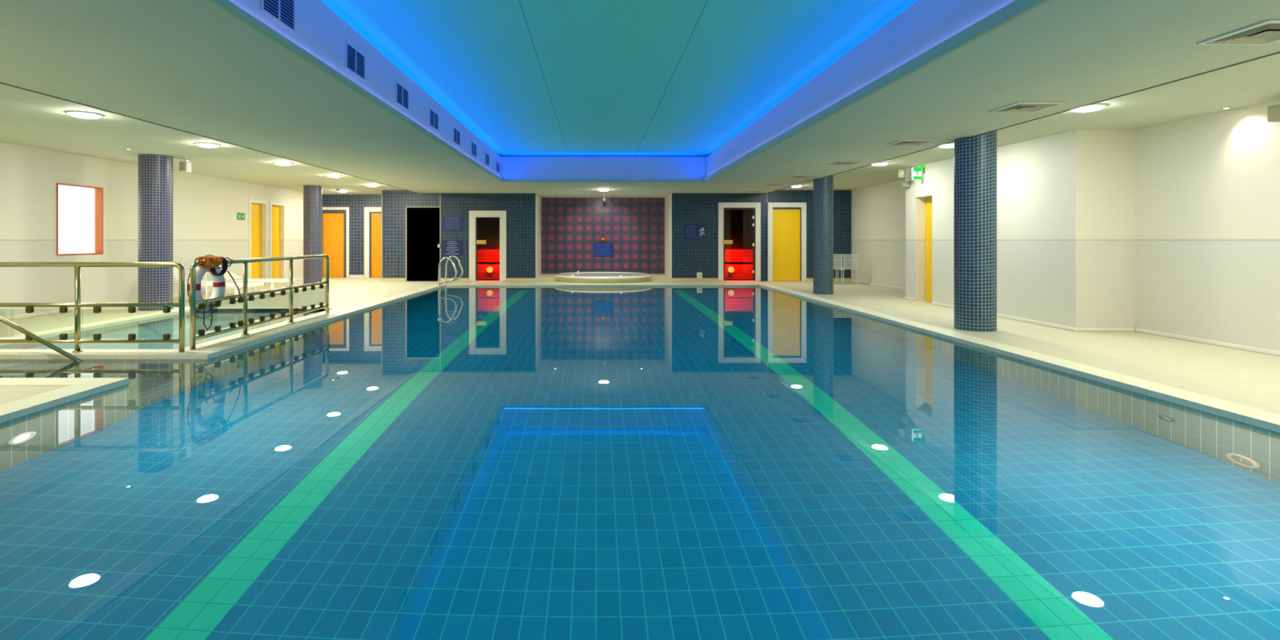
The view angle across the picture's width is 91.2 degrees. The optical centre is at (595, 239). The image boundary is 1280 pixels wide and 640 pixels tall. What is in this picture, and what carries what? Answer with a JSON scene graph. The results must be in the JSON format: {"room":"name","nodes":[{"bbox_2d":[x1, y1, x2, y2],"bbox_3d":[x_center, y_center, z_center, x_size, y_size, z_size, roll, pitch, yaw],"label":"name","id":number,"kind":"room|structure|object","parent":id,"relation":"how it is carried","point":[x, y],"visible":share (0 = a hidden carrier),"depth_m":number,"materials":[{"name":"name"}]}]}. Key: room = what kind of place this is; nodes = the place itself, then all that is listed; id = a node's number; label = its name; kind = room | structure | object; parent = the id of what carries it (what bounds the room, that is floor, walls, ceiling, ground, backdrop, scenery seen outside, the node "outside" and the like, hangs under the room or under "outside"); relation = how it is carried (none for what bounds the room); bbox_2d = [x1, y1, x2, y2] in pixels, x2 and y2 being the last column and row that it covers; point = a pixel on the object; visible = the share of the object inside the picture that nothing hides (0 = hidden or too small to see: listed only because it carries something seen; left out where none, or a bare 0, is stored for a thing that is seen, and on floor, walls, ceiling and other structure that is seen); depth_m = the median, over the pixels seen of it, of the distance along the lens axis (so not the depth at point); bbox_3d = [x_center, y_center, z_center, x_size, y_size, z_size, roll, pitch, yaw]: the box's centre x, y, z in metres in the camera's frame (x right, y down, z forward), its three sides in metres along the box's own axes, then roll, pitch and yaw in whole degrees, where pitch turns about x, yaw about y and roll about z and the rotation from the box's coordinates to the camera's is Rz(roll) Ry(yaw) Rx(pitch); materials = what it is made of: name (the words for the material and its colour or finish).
{"room":"indoor swimming pool","nodes":[
{"label":"indoor swimming pool","id":0,"kind":"room"},
{"bbox_2d":[0,142,303,316],"bbox_3d":[-8.850,-0.125,8.450,0.100,2.650,22.900,0,0,0],"label":"wall","id":1,"kind":"structure","parent":0,"point":[206,209],"depth_m":11.36,"materials":[{"name":"white paint"}]},
{"bbox_2d":[56,182,102,255],"bbox_3d":[-8.873,-0.340,10.675,0.175,1.180,0.950,0,0,0],"label":"window","id":2,"kind":"structure","parent":1,"relation":"in","point":[79,208],"depth_m":10.77,"materials":[{"name":"white glass"}]},
{"bbox_2d":[5,275,364,319],"bbox_3d":[-8.090,1.155,8.450,1.420,0.090,22.900,0,0,0],"label":"baseboard","id":3,"kind":"structure","parent":1,"relation":"attached to","point":[71,309],"depth_m":10.43,"materials":[{"name":"white paint"}]},
{"bbox_2d":[237,213,244,220],"bbox_3d":[-8.792,-0.585,15.500,0.012,0.170,0.320,0,0,0],"label":"sign","id":4,"kind":"object","parent":1,"relation":"attached to","point":[240,215],"visible":1,"depth_m":15.50,"materials":[{"name":"green plastic"}]},
{"bbox_2d":[248,198,267,284],"bbox_3d":[-8.863,0.075,16.300,0.158,2.250,0.900,0,0,0],"label":"door","id":5,"kind":"structure","parent":1,"relation":"in","point":[255,209],"depth_m":16.38,"materials":[{"name":"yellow wood"}]},
{"bbox_2d":[269,200,285,284],"bbox_3d":[-8.863,0.075,17.295,0.158,2.250,0.850,0,0,0],"label":"door","id":6,"kind":"structure","parent":1,"relation":"in","point":[274,211],"depth_m":17.38,"materials":[{"name":"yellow wood"}]},
{"bbox_2d":[322,194,381,277],"bbox_3d":[-7.560,-0.125,19.900,2.680,2.650,0.001,0,0,0],"label":"wall","id":7,"kind":"structure","parent":0,"point":[356,203],"depth_m":19.90,"materials":[{"name":"blue tile"}]},
{"bbox_2d":[322,207,349,277],"bbox_3d":[-8.315,0.075,19.920,0.950,2.250,0.100,0,0,0],"label":"door","id":8,"kind":"structure","parent":7,"relation":"in","point":[332,223],"depth_m":19.93,"materials":[{"name":"paint"}]},
{"bbox_2d":[364,207,381,277],"bbox_3d":[-6.798,0.075,19.920,1.125,2.250,0.100,0,0,0],"label":"door","id":9,"kind":"structure","parent":7,"relation":"in","point":[375,217],"depth_m":19.93,"materials":[{"name":"paint"}]},
{"bbox_2d":[541,197,664,274],"bbox_3d":[0.235,-0.135,20.100,3.970,2.450,0.001,0,0,0],"label":"wall","id":10,"kind":"structure","parent":0,"point":[571,227],"depth_m":20.10,"materials":[{"name":"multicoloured tile"}]},
{"bbox_2d":[593,243,613,257],"bbox_3d":[0.253,0.320,20.091,0.625,0.440,0.014,0,0,0],"label":"wall sign","id":11,"kind":"object","parent":10,"relation":"attached to","point":[600,250],"visible":1,"depth_m":20.09,"materials":[{"name":"blue plastic"}]},
{"bbox_2d":[382,190,851,280],"bbox_3d":[0.615,-0.125,19.050,13.670,2.650,1.700,0,0,0],"label":"wall","id":12,"kind":"structure","parent":0,"point":[690,257],"depth_m":18.20,"materials":[{"name":"blue tile"}]},
{"bbox_2d":[407,207,439,280],"bbox_3d":[-5.008,0.128,18.198,0.975,2.135,0.105,0,0,0],"label":"door","id":13,"kind":"structure","parent":12,"relation":"in","point":[423,223],"depth_m":18.21,"materials":[{"name":"black paint"}]},
{"bbox_2d":[441,240,462,255],"bbox_3d":[-4.175,0.228,18.191,0.590,0.455,0.014,0,0,0],"label":"wall sign","id":14,"kind":"object","parent":12,"relation":"attached to","point":[449,247],"visible":0.98,"depth_m":18.18,"materials":[{"name":"blue plastic"}]},
{"bbox_2d":[441,216,462,231],"bbox_3d":[-4.175,-0.485,18.191,0.590,0.430,0.014,0,0,0],"label":"wall sign","id":15,"kind":"object","parent":12,"relation":"attached to","point":[448,223],"visible":1,"depth_m":18.18,"materials":[{"name":"blue plastic"}]},
{"bbox_2d":[469,210,506,281],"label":"door","id":16,"kind":"structure","parent":12,"relation":"in","point":[487,228],"depth_m":18.78,"materials":[{"name":"paint"}]},
{"bbox_2d":[486,266,493,272],"bbox_3d":[-3.180,0.890,18.765,0.180,0.180,0.070,0,0,0],"label":"lamp","id":17,"kind":"object","parent":16,"relation":"attached to","point":[489,269],"depth_m":18.74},
{"bbox_2d":[381,190,767,281],"bbox_3d":[-0.618,-0.125,18.193,11.235,2.650,0.010,0,0,0],"label":"trim","id":18,"kind":"structure","parent":12,"relation":"attached to","point":[381,190],"depth_m":18.19,"materials":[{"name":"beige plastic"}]},
{"bbox_2d":[535,193,671,277],"bbox_3d":[0.235,-0.135,19.150,3.970,2.450,1.900,0,0,0],"label":"trim","id":19,"kind":"structure","parent":12,"relation":"attached to","point":[668,200],"depth_m":19.10,"materials":[{"name":"white paint"}]},
{"bbox_2d":[382,277,851,281],"bbox_3d":[0.605,1.146,18.189,13.650,0.108,0.019,0,0,0],"label":"baseboard","id":20,"kind":"structure","parent":12,"relation":"attached to","point":[536,279],"depth_m":18.18,"materials":[{"name":"tile"}]},
{"bbox_2d":[684,224,705,239],"bbox_3d":[2.900,-0.237,18.191,0.600,0.435,0.014,0,0,0],"label":"wall sign","id":21,"kind":"object","parent":12,"relation":"attached to","point":[691,231],"visible":1,"depth_m":18.18,"materials":[{"name":"blue plastic"}]},
{"bbox_2d":[697,272,702,278],"bbox_3d":[3.020,1.025,18.171,0.150,0.160,0.054,0,0,0],"label":"wall socket","id":22,"kind":"object","parent":12,"relation":"attached to","point":[699,274],"visible":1,"depth_m":18.15,"materials":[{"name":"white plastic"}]},
{"bbox_2d":[718,202,760,281],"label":"door","id":23,"kind":"structure","parent":12,"relation":"in","point":[741,242],"depth_m":18.82,"materials":[{"name":"paint"}]},
{"bbox_2d":[728,266,733,272],"bbox_3d":[4.070,0.890,18.765,0.180,0.180,0.070,0,0,0],"label":"lamp","id":24,"kind":"object","parent":23,"relation":"attached to","point":[731,269],"depth_m":18.74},
{"bbox_2d":[767,202,806,281],"bbox_3d":[5.570,0.055,18.220,1.120,2.290,0.100,0,0,0],"label":"door","id":25,"kind":"structure","parent":12,"relation":"in","point":[783,224],"depth_m":18.23,"materials":[{"name":"paint"}]},
{"bbox_2d":[320,0,917,155],"bbox_3d":[0.190,-2.010,6.900,5.580,0.001,16.000,0,0,0],"label":"ceiling","id":26,"kind":"structure","parent":0,"point":[526,77],"depth_m":6.88,"materials":[{"name":"paint"}]},
{"bbox_2d":[208,0,1048,179],"bbox_3d":[0.190,-1.685,6.950,5.580,0.650,15.900,0,0,0],"label":"ceiling recess side","id":27,"kind":"structure","parent":0,"point":[924,24],"depth_m":6.70,"materials":[{"name":"paint"}]},
{"bbox_2d":[260,0,295,33],"bbox_3d":[-2.193,-1.630,4.330,0.011,0.250,0.460,0,0,0],"label":"air vent","id":28,"kind":"object","parent":27,"relation":"in","point":[282,11],"visible":1,"depth_m":4.38,"materials":[{"name":"metal"}]},
{"bbox_2d":[345,40,365,81],"bbox_3d":[-2.193,-1.630,5.715,0.011,0.250,0.460,0,0,0],"label":"air vent","id":29,"kind":"object","parent":27,"relation":"in","point":[355,60],"visible":1,"depth_m":5.70,"materials":[{"name":"blue"}]},
{"bbox_2d":[395,80,408,111],"bbox_3d":[-2.193,-1.630,7.100,0.011,0.250,0.460,0,0,0],"label":"air vent","id":30,"kind":"object","parent":27,"relation":"in","point":[402,92],"visible":1,"depth_m":7.09,"materials":[{"name":"blue"}]},
{"bbox_2d":[429,106,438,132],"bbox_3d":[-2.193,-1.630,8.485,0.011,0.250,0.460,0,0,0],"label":"air vent","id":31,"kind":"object","parent":27,"relation":"in","point":[433,116],"visible":1,"depth_m":8.48,"materials":[{"name":"blue"}]},
{"bbox_2d":[453,126,460,146],"bbox_3d":[-2.193,-1.630,9.870,0.011,0.250,0.460,0,0,0],"label":"air vent","id":32,"kind":"object","parent":27,"relation":"in","point":[456,133],"visible":1,"depth_m":9.86,"materials":[{"name":"blue"}]},
{"bbox_2d":[471,140,476,158],"bbox_3d":[-2.193,-1.630,11.255,0.011,0.250,0.460,0,0,0],"label":"air vent","id":33,"kind":"object","parent":27,"relation":"in","point":[473,146],"visible":1,"depth_m":11.25,"materials":[{"name":"blue"}]},
{"bbox_2d":[484,151,488,166],"bbox_3d":[-2.193,-1.630,12.640,0.011,0.250,0.460,0,0,0],"label":"air vent","id":34,"kind":"object","parent":27,"relation":"in","point":[486,155],"visible":1,"depth_m":12.63,"materials":[{"name":"blue"}]},
{"bbox_2d":[496,160,499,173],"bbox_3d":[-2.193,-1.630,14.025,0.011,0.250,0.460,0,0,0],"label":"air vent","id":35,"kind":"object","parent":27,"relation":"in","point":[497,162],"visible":1,"depth_m":14.03,"materials":[{"name":"blue"}]},
{"bbox_2d":[208,0,1049,181],"bbox_3d":[0.190,-1.403,6.750,4.780,0.094,15.500,0,0,0],"label":"trim","id":36,"kind":"structure","parent":27,"relation":"attached to","point":[1016,8],"depth_m":5.05,"materials":[{"name":"paint"}]},
{"bbox_2d":[0,51,1279,193],"bbox_3d":[-0.095,-1.357,7.590,10.114,0.005,21.180,0,0,0],"label":"trim","id":37,"kind":"structure","parent":27,"relation":"attached to","point":[1279,51],"depth_m":6.67,"materials":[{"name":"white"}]},
{"bbox_2d":[0,0,1279,197],"bbox_3d":[-0.650,-1.405,8.600,16.900,0.090,23.200,0,0,0],"label":"ceiling","id":38,"kind":"structure","parent":0,"point":[192,66],"depth_m":5.97,"materials":[{"name":"paint"}]},
{"bbox_2d":[64,111,103,118],"bbox_3d":[-5.870,-1.427,7.180,0.350,0.044,0.350,0,0,0],"label":"recessed light","id":39,"kind":"object","parent":38,"relation":"in","point":[82,114],"visible":1,"depth_m":7.10,"materials":[{"name":"white plastic"}]},
{"bbox_2d":[69,112,99,118],"bbox_3d":[-5.870,-1.425,7.180,0.270,0.041,0.270,0,0,0],"label":"diffuser","id":40,"kind":"object","parent":39,"relation":"attached to","point":[83,115],"depth_m":7.12,"materials":[{"name":"white plastic"}]},
{"bbox_2d":[178,158,191,172],"bbox_3d":[-7.320,-1.329,11.146,0.140,0.239,0.148,0,0,0],"label":"wall speaker","id":41,"kind":"object","parent":38,"relation":"attached to","point":[184,166],"visible":1,"depth_m":11.08,"materials":[{"name":"white plastic"}]},
{"bbox_2d":[179,162,186,170],"bbox_3d":[-7.320,-1.305,11.076,0.110,0.150,0.008,0,0,0],"label":"grille","id":42,"kind":"object","parent":41,"relation":"attached to","point":[182,165],"depth_m":11.07,"materials":[{"name":"beige plastic"}]},
{"bbox_2d":[194,142,221,147],"bbox_3d":[-5.870,-1.427,9.460,0.350,0.044,0.350,0,0,0],"label":"recessed light","id":43,"kind":"object","parent":38,"relation":"in","point":[202,144],"visible":1,"depth_m":9.38,"materials":[{"name":"white plastic"}]},
{"bbox_2d":[197,143,217,147],"bbox_3d":[-5.870,-1.425,9.460,0.270,0.041,0.270,0,0,0],"label":"diffuser","id":44,"kind":"object","parent":43,"relation":"attached to","point":[207,145],"depth_m":9.39,"materials":[{"name":"white plastic"}]},
{"bbox_2d":[272,161,293,165],"bbox_3d":[-5.870,-1.427,11.740,0.350,0.044,0.350,0,0,0],"label":"recessed light","id":45,"kind":"object","parent":38,"relation":"in","point":[282,163],"visible":1,"depth_m":11.64,"materials":[{"name":"white plastic"}]},
{"bbox_2d":[275,162,290,165],"bbox_3d":[-5.870,-1.425,11.740,0.270,0.041,0.270,0,0,0],"label":"diffuser","id":46,"kind":"object","parent":45,"relation":"attached to","point":[277,163],"depth_m":11.66,"materials":[{"name":"white plastic"}]},
{"bbox_2d":[325,174,342,177],"bbox_3d":[-5.870,-1.427,14.020,0.350,0.044,0.350,0,0,0],"label":"recessed light","id":47,"kind":"object","parent":38,"relation":"in","point":[328,175],"visible":1,"depth_m":13.92,"materials":[{"name":"white plastic"}]},
{"bbox_2d":[336,190,348,192],"bbox_3d":[-7.450,-1.427,18.400,0.350,0.044,0.350,0,0,0],"label":"recessed light","id":48,"kind":"object","parent":38,"relation":"in","point":[340,191],"visible":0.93,"depth_m":18.29,"materials":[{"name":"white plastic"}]},
{"bbox_2d":[365,184,378,186],"bbox_3d":[-5.870,-1.427,16.450,0.350,0.044,0.350,0,0,0],"label":"recessed light","id":49,"kind":"object","parent":38,"relation":"in","point":[370,185],"visible":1,"depth_m":16.35,"materials":[{"name":"white plastic"}]},
{"bbox_2d":[597,188,609,191],"bbox_3d":[0.220,-1.337,16.800,0.350,0.044,0.350,0,0,0],"label":"recessed light","id":50,"kind":"object","parent":38,"relation":"in","point":[601,189],"visible":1,"depth_m":16.71,"materials":[{"name":"white plastic"}]},
{"bbox_2d":[743,190,764,191],"bbox_3d":[4.380,-1.349,17.300,0.470,0.020,0.470,0,0,0],"label":"ceiling vent","id":51,"kind":"object","parent":38,"relation":"in","point":[746,190],"visible":1,"depth_m":17.17,"materials":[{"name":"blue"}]},
{"bbox_2d":[763,183,787,186],"bbox_3d":[4.400,-1.349,15.300,0.470,0.020,0.470,0,0,0],"label":"ceiling vent","id":52,"kind":"object","parent":38,"relation":"in","point":[767,184],"visible":1,"depth_m":15.26,"materials":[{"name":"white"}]},
{"bbox_2d":[786,174,816,177],"bbox_3d":[4.380,-1.349,13.280,0.470,0.020,0.470,0,0,0],"label":"ceiling vent","id":53,"kind":"object","parent":38,"relation":"in","point":[793,175],"visible":1,"depth_m":13.23,"materials":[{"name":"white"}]},
{"bbox_2d":[827,160,865,164],"bbox_3d":[4.400,-1.349,10.980,0.470,0.020,0.470,0,0,0],"label":"ceiling vent","id":54,"kind":"object","parent":38,"relation":"in","point":[838,162],"visible":1,"depth_m":10.87,"materials":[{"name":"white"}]},
{"bbox_2d":[872,162,889,165],"bbox_3d":[5.360,-1.427,11.800,0.350,0.044,0.350,0,0,0],"label":"recessed light","id":55,"kind":"object","parent":38,"relation":"in","point":[878,163],"visible":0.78,"depth_m":11.71,"materials":[{"name":"white plastic"}]},
{"bbox_2d":[872,163,887,165],"bbox_3d":[5.360,-1.425,11.800,0.270,0.041,0.270,0,0,0],"label":"diffuser","id":56,"kind":"object","parent":55,"relation":"attached to","point":[876,164],"depth_m":11.72,"materials":[{"name":"white plastic"}]},
{"bbox_2d":[897,165,904,177],"bbox_3d":[5.990,-1.335,12.239,0.100,0.229,0.103,0,0,0],"label":"emergency light","id":57,"kind":"object","parent":38,"relation":"attached to","point":[900,172],"visible":1,"depth_m":12.20,"materials":[{"name":"grey plastic"}]},
{"bbox_2d":[886,139,937,145],"bbox_3d":[4.380,-1.349,8.680,0.470,0.020,0.470,0,0,0],"label":"ceiling vent","id":58,"kind":"object","parent":38,"relation":"in","point":[903,142],"visible":1,"depth_m":8.62,"materials":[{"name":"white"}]},
{"bbox_2d":[937,142,954,147],"bbox_3d":[5.360,-1.427,9.480,0.350,0.044,0.350,0,0,0],"label":"recessed light","id":59,"kind":"object","parent":38,"relation":"in","point":[951,144],"visible":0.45,"depth_m":9.41,"materials":[{"name":"white plastic"}]},
{"bbox_2d":[939,144,954,147],"bbox_3d":[5.360,-1.425,9.480,0.270,0.041,0.270,0,0,0],"label":"diffuser","id":60,"kind":"object","parent":59,"relation":"attached to","point":[945,145],"depth_m":9.42,"materials":[{"name":"white plastic"}]},
{"bbox_2d":[988,102,1066,112],"bbox_3d":[4.390,-1.349,6.380,0.470,0.020,0.470,0,0,0],"label":"ceiling vent","id":61,"kind":"object","parent":38,"relation":"in","point":[1018,107],"visible":1,"depth_m":6.34,"materials":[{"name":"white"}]},
{"bbox_2d":[1069,103,1108,111],"bbox_3d":[5.360,-1.427,6.810,0.350,0.044,0.350,0,0,0],"label":"recessed light","id":62,"kind":"object","parent":38,"relation":"in","point":[1094,107],"visible":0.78,"depth_m":6.73,"materials":[{"name":"white plastic"}]},
{"bbox_2d":[1072,106,1103,111],"bbox_3d":[5.360,-1.425,6.810,0.270,0.041,0.270,0,0,0],"label":"diffuser","id":63,"kind":"object","parent":62,"relation":"attached to","point":[1086,108],"depth_m":6.75,"materials":[{"name":"white plastic"}]},
{"bbox_2d":[1195,19,1279,44],"bbox_3d":[4.380,-1.349,4.080,0.470,0.020,0.470,0,0,0],"label":"ceiling vent","id":64,"kind":"object","parent":38,"relation":"in","point":[1266,32],"visible":1,"depth_m":4.13,"materials":[{"name":"white plastic"}]},
{"bbox_2d":[0,277,1279,414],"bbox_3d":[-0.600,1.200,8.550,17.200,0.001,23.100,0,0,0],"label":"floor","id":65,"kind":"structure","parent":0,"point":[1251,379],"depth_m":7.38,"materials":[{"name":"tile"}]},
{"bbox_2d":[0,315,83,361],"bbox_3d":[-6.120,0.889,6.390,2.360,1.099,0.041,0,0,0],"label":"handrail","id":66,"kind":"object","parent":65,"relation":"on","point":[2,319],"visible":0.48,"depth_m":6.37,"materials":[{"name":"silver metal"}]},
{"bbox_2d":[0,377,128,422],"bbox_3d":[-5.519,1.226,1.206,2.962,0.068,8.412,0,0,0],"label":"pool edge","id":67,"kind":"structure","parent":65,"relation":"on","point":[77,388],"depth_m":4.97,"materials":[{"name":"tile"}]},
{"bbox_2d":[0,349,176,359],"bbox_3d":[-5.880,1.226,6.670,2.640,0.068,0.324,0,0,0],"label":"pool edge","id":68,"kind":"structure","parent":65,"relation":"on","point":[4,353],"depth_m":6.54,"materials":[{"name":"tile"}]},
{"bbox_2d":[0,262,184,352],"bbox_3d":[-6.397,0.714,6.660,4.026,0.957,0.090,0,0,0],"label":"railing","id":69,"kind":"object","parent":68,"relation":"on","point":[29,308],"visible":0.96,"depth_m":6.64,"materials":[{"name":"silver metal"}]},
{"bbox_2d":[137,154,173,311],"bbox_3d":[-7.600,-0.123,10.800,0.500,2.647,0.500,0,0,0],"label":"column","id":70,"kind":"structure","parent":65,"relation":"on","point":[155,172],"depth_m":10.60,"materials":[{"name":"blue tile"}]},
{"bbox_2d":[0,306,338,345],"bbox_3d":[-5.910,1.226,8.966,2.700,0.068,4.268,0,0,0],"label":"pool edge","id":71,"kind":"structure","parent":65,"relation":"on","point":[48,333],"depth_m":8.95,"materials":[{"name":"tile"}]},
{"bbox_2d":[183,260,213,305],"bbox_3d":[-7.330,0.790,11.650,0.414,0.820,0.444,0,0,0],"label":"slatted chair","id":72,"kind":"object","parent":65,"relation":"on","point":[203,281],"visible":0.4,"depth_m":11.43,"materials":[{"name":"white plastic"}]},
{"bbox_2d":[173,267,263,300],"bbox_3d":[-7.625,0.877,12.400,1.750,0.646,0.660,0,0,0],"label":"sun lounger","id":73,"kind":"object","parent":65,"relation":"on","point":[175,271],"visible":0.47,"depth_m":12.28,"materials":[{"name":"white plastic"}]},
{"bbox_2d":[206,266,295,295],"bbox_3d":[-7.625,0.877,13.750,1.750,0.646,0.660,0,0,0],"label":"sun lounger","id":74,"kind":"object","parent":65,"relation":"on","point":[228,278],"visible":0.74,"depth_m":13.66,"materials":[{"name":"white plastic"}]},
{"bbox_2d":[158,308,364,359],"bbox_3d":[-4.299,1.226,8.704,0.522,0.068,4.392,0,0,0],"label":"pool edge","id":75,"kind":"structure","parent":65,"relation":"on","point":[209,349],"depth_m":7.70,"materials":[{"name":"tile"}]},
{"bbox_2d":[190,254,328,349],"bbox_3d":[-4.395,0.714,8.530,0.090,0.957,3.473,0,0,0],"label":"railing","id":76,"kind":"object","parent":75,"relation":"on","point":[229,313],"visible":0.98,"depth_m":7.98,"materials":[{"name":"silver metal"}]},
{"bbox_2d":[186,254,232,306],"bbox_3d":[-4.486,0.545,7.360,0.307,0.740,0.741,0,0,0],"label":"life ring","id":77,"kind":"object","parent":76,"relation":"hanging from","point":[219,282],"visible":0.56,"depth_m":7.45,"materials":[{"name":"white plastic"}]},
{"bbox_2d":[194,255,240,330],"bbox_3d":[-4.390,0.594,7.245,0.184,0.829,0.683,0,0,0],"label":"rope","id":78,"kind":"object","parent":76,"relation":"hanging from","point":[216,263],"visible":0.92,"depth_m":7.14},
{"bbox_2d":[303,185,322,284],"bbox_3d":[-7.580,-0.123,16.750,0.460,2.647,0.460,0,0,0],"label":"column","id":79,"kind":"structure","parent":65,"relation":"on","point":[313,194],"depth_m":16.55,"materials":[{"name":"blue tile"}]},
{"bbox_2d":[349,284,444,311],"bbox_3d":[-4.174,1.226,13.825,0.272,0.068,5.850,0,0,0],"label":"pool edge","id":80,"kind":"structure","parent":65,"relation":"on","point":[373,304],"depth_m":12.82,"materials":[{"name":"tile"}]},
{"bbox_2d":[554,271,652,283],"bbox_3d":[0.230,1.091,18.660,2.910,0.219,2.910,0,0,0],"label":"tub","id":81,"kind":"object","parent":65,"relation":"on","point":[575,277],"visible":0.98,"depth_m":17.71,"materials":[{"name":"tile"}]},
{"bbox_2d":[446,284,759,286],"bbox_3d":[0.179,1.226,16.874,8.458,0.068,0.272,0,0,0],"label":"pool edge","id":82,"kind":"structure","parent":65,"relation":"on","point":[447,285],"depth_m":16.74,"materials":[{"name":"tile"}]},
{"bbox_2d":[813,175,833,294],"bbox_3d":[5.080,-0.123,13.950,0.424,2.647,0.424,0,0,0],"label":"column","id":83,"kind":"structure","parent":65,"relation":"on","point":[823,188],"depth_m":13.77,"materials":[{"name":"blue tile"}]},
{"bbox_2d":[833,253,842,284],"bbox_3d":[6.470,0.790,17.100,0.414,0.820,0.444,0,0,0],"label":"slatted chair","id":84,"kind":"object","parent":65,"relation":"on","point":[834,257],"visible":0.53,"depth_m":16.88,"materials":[{"name":"white plastic"}]},
{"bbox_2d":[837,253,858,284],"bbox_3d":[6.900,0.790,17.100,0.414,0.820,0.444,0,0,0],"label":"slatted chair","id":85,"kind":"object","parent":65,"relation":"on","point":[857,255],"visible":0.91,"depth_m":16.88,"materials":[{"name":"white plastic"}]},
{"bbox_2d":[954,130,996,332],"bbox_3d":[5.100,-0.123,8.400,0.494,2.647,0.494,0,0,0],"label":"column","id":86,"kind":"structure","parent":65,"relation":"on","point":[975,157],"depth_m":8.20,"materials":[{"name":"blue tile"}]},
{"bbox_2d":[760,284,1279,432],"bbox_3d":[4.544,1.226,7.005,0.272,0.068,20.010,0,0,0],"label":"pool edge","id":87,"kind":"structure","parent":65,"relation":"on","point":[1257,417],"depth_m":5.62,"materials":[{"name":"tile"}]},
{"bbox_2d":[851,99,1279,351],"bbox_3d":[6.875,-0.125,7.600,1.150,2.650,21.200,0,0,0],"label":"wall","id":88,"kind":"structure","parent":0,"point":[1173,227],"depth_m":8.20,"materials":[{"name":"white paint"}]},
{"bbox_2d":[902,181,910,187],"bbox_3d":[6.233,-1.120,12.550,0.126,0.120,0.120,0,0,0],"label":"fire alarm","id":89,"kind":"object","parent":88,"relation":"attached to","point":[904,184],"visible":1,"depth_m":12.49,"materials":[{"name":"grey plastic"}]},
{"bbox_2d":[911,165,924,179],"bbox_3d":[6.189,-1.295,12.000,0.218,0.270,0.100,0,0,0],"label":"exit sign","id":90,"kind":"object","parent":88,"relation":"attached to","point":[917,172],"visible":1,"depth_m":11.97,"materials":[{"name":"green plastic"}]},
{"bbox_2d":[925,196,932,302],"bbox_3d":[6.512,0.179,12.000,0.040,2.029,0.600,0,0,0],"label":"door","id":91,"kind":"structure","parent":88,"relation":"in","point":[928,200],"depth_m":12.16,"materials":[{"name":"yellow wood"}]},
{"bbox_2d":[850,280,1279,355],"bbox_3d":[6.860,1.175,7.590,1.180,0.050,21.180,0,0,0],"label":"baseboard","id":92,"kind":"structure","parent":88,"relation":"attached to","point":[1038,322],"depth_m":8.17,"materials":[{"name":"beige tile"}]},
{"bbox_2d":[1267,104,1279,121],"bbox_3d":[6.959,-1.280,6.250,0.238,0.160,0.240,0,0,0],"label":"wall speaker","id":93,"kind":"object","parent":88,"relation":"attached to","point":[1273,111],"visible":1,"depth_m":6.30,"materials":[{"name":"grey plastic"}]},
{"bbox_3d":[-1.290,1.820,7.375,11.420,1.240,18.750,0,0,0],"label":"floor","id":94,"kind":"structure","parent":0,"visible":0},
{"bbox_2d":[437,255,462,289],"bbox_3d":[-3.678,1.300,15.860,0.484,1.801,0.762,0,0,0],"label":"pool ladder","id":95,"kind":"object","parent":94,"relation":"attached to","point":[451,256],"visible":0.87,"depth_m":15.49,"materials":[{"name":"silver metal"}]},
{"bbox_2d":[0,286,1279,639],"bbox_3d":[-1.290,1.240,7.375,11.420,0.001,18.750,0,0,0],"label":"pool water","id":96,"kind":"object","parent":94,"relation":"in","point":[450,463],"visible":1,"depth_m":3.12,"materials":[{"name":"blue liquid"}]},
{"bbox_3d":[-5.775,1.575,8.860,2.450,0.750,4.080,0,0,0],"label":"floor","id":97,"kind":"structure","parent":0,"visible":0},
{"bbox_2d":[0,311,322,349],"bbox_3d":[-5.775,1.240,8.860,2.450,0.001,4.080,0,0,0],"label":"pool water","id":98,"kind":"object","parent":97,"relation":"in","point":[153,328],"visible":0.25,"depth_m":8.22,"materials":[{"name":"teal liquid"}]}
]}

